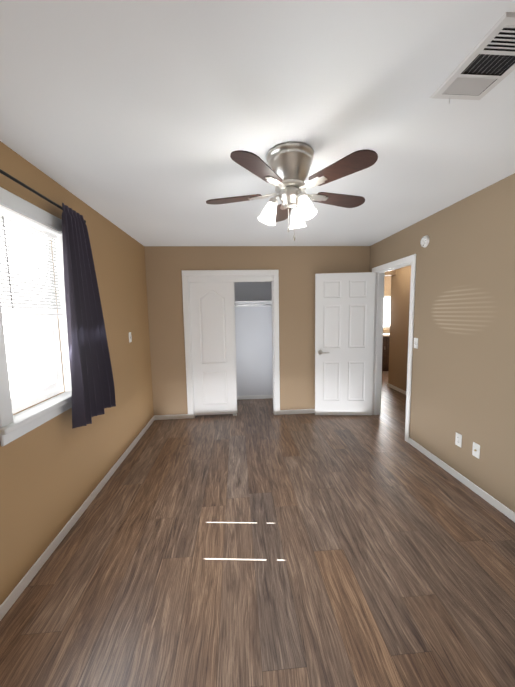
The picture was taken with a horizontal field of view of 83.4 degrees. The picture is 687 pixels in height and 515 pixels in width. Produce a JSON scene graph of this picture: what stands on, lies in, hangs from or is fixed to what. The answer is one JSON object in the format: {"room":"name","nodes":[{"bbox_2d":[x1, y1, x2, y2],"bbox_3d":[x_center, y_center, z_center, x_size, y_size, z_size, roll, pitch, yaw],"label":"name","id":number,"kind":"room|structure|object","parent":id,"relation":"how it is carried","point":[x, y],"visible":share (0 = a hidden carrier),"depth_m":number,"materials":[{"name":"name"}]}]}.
{"room":"empty bedroom","nodes":[
{"label":"empty bedroom","id":0,"kind":"room"},
{"bbox_2d":[0,141,153,604],"bbox_3d":[-1.413,0.140,1.672,0.140,2.440,5.040,-1,6,-4],"label":"wall","id":1,"kind":"structure","parent":0,"point":[54,471],"depth_m":2.17,"materials":[{"name":"beige paint"}]},
{"bbox_2d":[0,187,71,445],"bbox_3d":[-1.404,-0.175,1.812,0.183,1.338,0.846,-1,6,-4],"label":"window unit","id":2,"kind":"structure","parent":1,"relation":"in","point":[33,353],"depth_m":1.85,"materials":[{"name":"white plastic"}]},
{"bbox_2d":[0,210,65,371],"bbox_3d":[-1.397,-0.254,1.804,0.041,0.976,0.596,-1,6,-4],"label":"mini blinds","id":3,"kind":"object","parent":2,"relation":"attached to","point":[20,222],"visible":1,"depth_m":1.76,"materials":[{"name":"white plastic"}]},
{"bbox_2d":[0,169,115,428],"bbox_3d":[-1.270,-0.134,1.679,0.162,1.533,1.553,-1,6,-4],"label":"curtain","id":4,"kind":"object","parent":1,"relation":"attached to","point":[93,387],"visible":1,"depth_m":2.09,"materials":[{"name":"black fabric"}]},
{"bbox_2d":[0,415,154,620],"bbox_3d":[-1.316,1.318,1.801,0.012,0.068,4.800,-1,6,-4],"label":"baseboard","id":5,"kind":"structure","parent":1,"relation":"attached to","point":[16,592],"depth_m":1.93,"materials":[{"name":"white wood"}]},
{"bbox_2d":[234,282,272,395],"bbox_3d":[-0.394,-0.149,4.263,1.680,2.440,0.012,-1,6,-4],"label":"wall","id":6,"kind":"structure","parent":0,"point":[253,328],"depth_m":4.28,"materials":[{"name":"paint"}]},
{"bbox_2d":[235,300,271,306],"bbox_3d":[-0.441,-0.644,4.747,1.480,0.089,0.360,-1,6,-4],"label":"shelf","id":7,"kind":"object","parent":6,"relation":"attached to","point":[268,303],"depth_m":4.69,"materials":[{"name":"white wood"}]},
{"bbox_2d":[144,246,369,414],"bbox_3d":[0.116,-0.154,4.234,3.286,2.440,0.120,-1,6,-4],"label":"wall","id":8,"kind":"structure","parent":0,"point":[298,267],"depth_m":4.12,"materials":[{"name":"beige paint"}]},
{"bbox_2d":[155,414,187,419],"bbox_3d":[-1.239,1.066,4.194,0.456,0.068,0.012,-1,6,-4],"label":"baseboard","id":9,"kind":"structure","parent":8,"relation":"attached to","point":[179,416],"depth_m":4.19,"materials":[{"name":"white wood"}]},
{"bbox_2d":[189,282,236,414],"bbox_3d":[-0.635,0.092,4.190,0.615,1.925,0.032,-1,6,-4],"label":"closet door","id":10,"kind":"structure","parent":8,"relation":"in","point":[213,337],"depth_m":4.17,"materials":[{"name":"white wood"}]},
{"bbox_2d":[182,270,279,418],"bbox_3d":[-0.361,0.020,4.208,1.350,2.115,0.138,-1,6,-4],"label":"trim","id":11,"kind":"structure","parent":8,"relation":"attached to","point":[272,276],"depth_m":4.10,"materials":[{"name":"white wood"}]},
{"bbox_2d":[233,282,237,412],"bbox_3d":[-0.624,0.087,4.234,0.615,1.925,0.032,-1,6,-4],"label":"closet door","id":12,"kind":"structure","parent":8,"relation":"in","point":[235,347],"depth_m":4.24,"materials":[{"name":"white wood"}]},
{"bbox_2d":[280,409,314,414],"bbox_3d":[0.998,1.011,4.343,1.330,0.068,0.030,-1,6,-4],"label":"baseboard","id":13,"kind":"structure","parent":8,"relation":"attached to","point":[299,411],"depth_m":4.32,"materials":[{"name":"white wood"}]},
{"bbox_2d":[0,371,514,686],"bbox_3d":[2.035,1.143,3.717,7.776,0.100,8.750,-1,6,-4],"label":"floor","id":14,"kind":"structure","parent":0,"point":[255,543],"depth_m":1.70,"materials":[{"name":"laminate"}]},
{"bbox_2d":[237,395,272,399],"bbox_3d":[-0.425,0.958,5.089,1.480,0.068,0.012,-1,6,-4],"label":"baseboard","id":15,"kind":"structure","parent":14,"relation":"on","point":[248,396],"depth_m":5.11,"materials":[{"name":"white wood"}]},
{"bbox_2d":[382,337,385,370],"bbox_3d":[2.931,0.241,7.483,0.488,0.880,0.614,-1,6,-4],"label":"base cabinet","id":16,"kind":"object","parent":14,"relation":"on","point":[385,357],"depth_m":7.20,"materials":[{"name":"brown wood"}]},
{"bbox_2d":[386,337,389,370],"bbox_3d":[3.417,0.228,7.517,0.487,0.880,0.614,-1,6,-4],"label":"base cabinet","id":17,"kind":"object","parent":14,"relation":"on","point":[387,338],"depth_m":7.20,"materials":[{"name":"brown wood"}]},
{"bbox_2d":[0,0,514,245],"bbox_3d":[1.991,-1.383,3.453,7.776,0.100,8.750,-1,6,-4],"label":"ceiling","id":18,"kind":"structure","parent":0,"point":[139,121],"depth_m":1.32,"materials":[{"name":"paint"}]},
{"bbox_2d":[206,142,377,240],"bbox_3d":[0.197,-0.872,1.793,1.044,0.508,1.003,-1,6,-4],"label":"ceiling fan","id":19,"kind":"object","parent":18,"relation":"attached to","point":[285,171],"visible":1,"depth_m":1.64,"materials":[{"name":"silver metal"}]},
{"bbox_2d":[430,12,514,103],"bbox_3d":[0.889,-1.053,1.104,0.238,0.029,0.367,-1,6,-4],"label":"ceiling vent","id":20,"kind":"object","parent":18,"relation":"in","point":[485,66],"visible":1,"depth_m":1.11,"materials":[{"name":"white metal"}]},
{"bbox_2d":[383,269,395,384],"bbox_3d":[2.130,-0.332,5.588,0.930,2.440,0.150,-1,6,-4],"label":"wall","id":21,"kind":"structure","parent":0,"point":[389,280],"depth_m":5.67,"materials":[{"name":"beige paint"}]},
{"bbox_2d":[383,296,390,327],"bbox_3d":[3.385,-0.837,7.710,0.600,0.860,0.020,-1,6,-4],"label":"kitchen window","id":22,"kind":"structure","parent":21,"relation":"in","point":[386,314],"depth_m":7.72,"materials":[{"name":"white"}]},
{"bbox_2d":[392,265,410,390],"bbox_3d":[2.847,-0.101,3.261,0.120,2.440,4.920,-1,6,-4],"label":"wall","id":23,"kind":"structure","parent":0,"point":[397,285],"depth_m":5.30,"materials":[{"name":"beige paint"}]},
{"bbox_2d":[387,383,405,394],"bbox_3d":[2.809,1.073,3.446,0.036,0.068,4.812,-1,6,-4],"label":"baseboard","id":24,"kind":"structure","parent":23,"relation":"attached to","point":[389,385],"depth_m":5.49,"materials":[{"name":"white wood"}]},
{"bbox_2d":[370,173,514,511],"bbox_3d":[1.878,0.064,1.846,0.120,2.440,4.920,-1,6,-4],"label":"wall","id":25,"kind":"structure","parent":0,"point":[463,371],"depth_m":2.44,"materials":[{"name":"beige paint"}]},
{"bbox_2d":[372,254,415,442],"bbox_3d":[1.746,0.037,3.703,0.156,2.112,0.994,-1,6,-4],"label":"door frame","id":26,"kind":"structure","parent":25,"relation":"attached to","point":[380,270],"depth_m":4.03,"materials":[{"name":"white wood"}]},
{"bbox_2d":[315,272,375,414],"bbox_3d":[1.238,0.032,4.120,0.824,2.030,0.152,-1,6,3],"label":"bedroom door","id":27,"kind":"structure","parent":26,"relation":"attached to","point":[344,325],"depth_m":4.10,"materials":[{"name":"white wood"}]},
{"bbox_2d":[414,338,417,348],"bbox_3d":[1.714,-0.003,3.142,0.022,0.115,0.070,-1,6,-4],"label":"switch plate","id":28,"kind":"object","parent":25,"relation":"attached to","point":[416,343],"visible":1,"depth_m":3.13,"materials":[{"name":"white plastic"}]},
{"bbox_2d":[420,235,428,247],"bbox_3d":[1.695,-1.038,2.943,0.036,0.116,0.116,-1,6,-4],"label":"smoke detector","id":29,"kind":"object","parent":25,"relation":"attached to","point":[424,242],"visible":1,"depth_m":2.92,"materials":[{"name":"white plastic"}]},
{"bbox_2d":[455,432,461,447],"bbox_3d":[1.782,0.855,2.566,0.009,0.115,0.070,-1,6,-4],"label":"electrical outlet plate","id":30,"kind":"object","parent":25,"relation":"attached to","point":[458,439],"visible":1,"depth_m":2.56,"materials":[{"name":"white plastic"}]},
{"bbox_2d":[409,437,514,521],"bbox_3d":[1.869,1.295,1.477,0.012,0.068,3.698,-1,6,-4],"label":"baseboard","id":31,"kind":"structure","parent":25,"relation":"attached to","point":[491,500],"depth_m":2.46,"materials":[{"name":"white wood"}]},
{"bbox_2d":[472,442,479,458],"bbox_3d":[1.791,0.878,2.377,0.020,0.115,0.070,-1,6,-4],"label":"electrical outlet plate","id":32,"kind":"object","parent":25,"relation":"attached to","point":[476,450],"visible":1,"depth_m":2.37,"materials":[{"name":"white plastic"}]}
]}

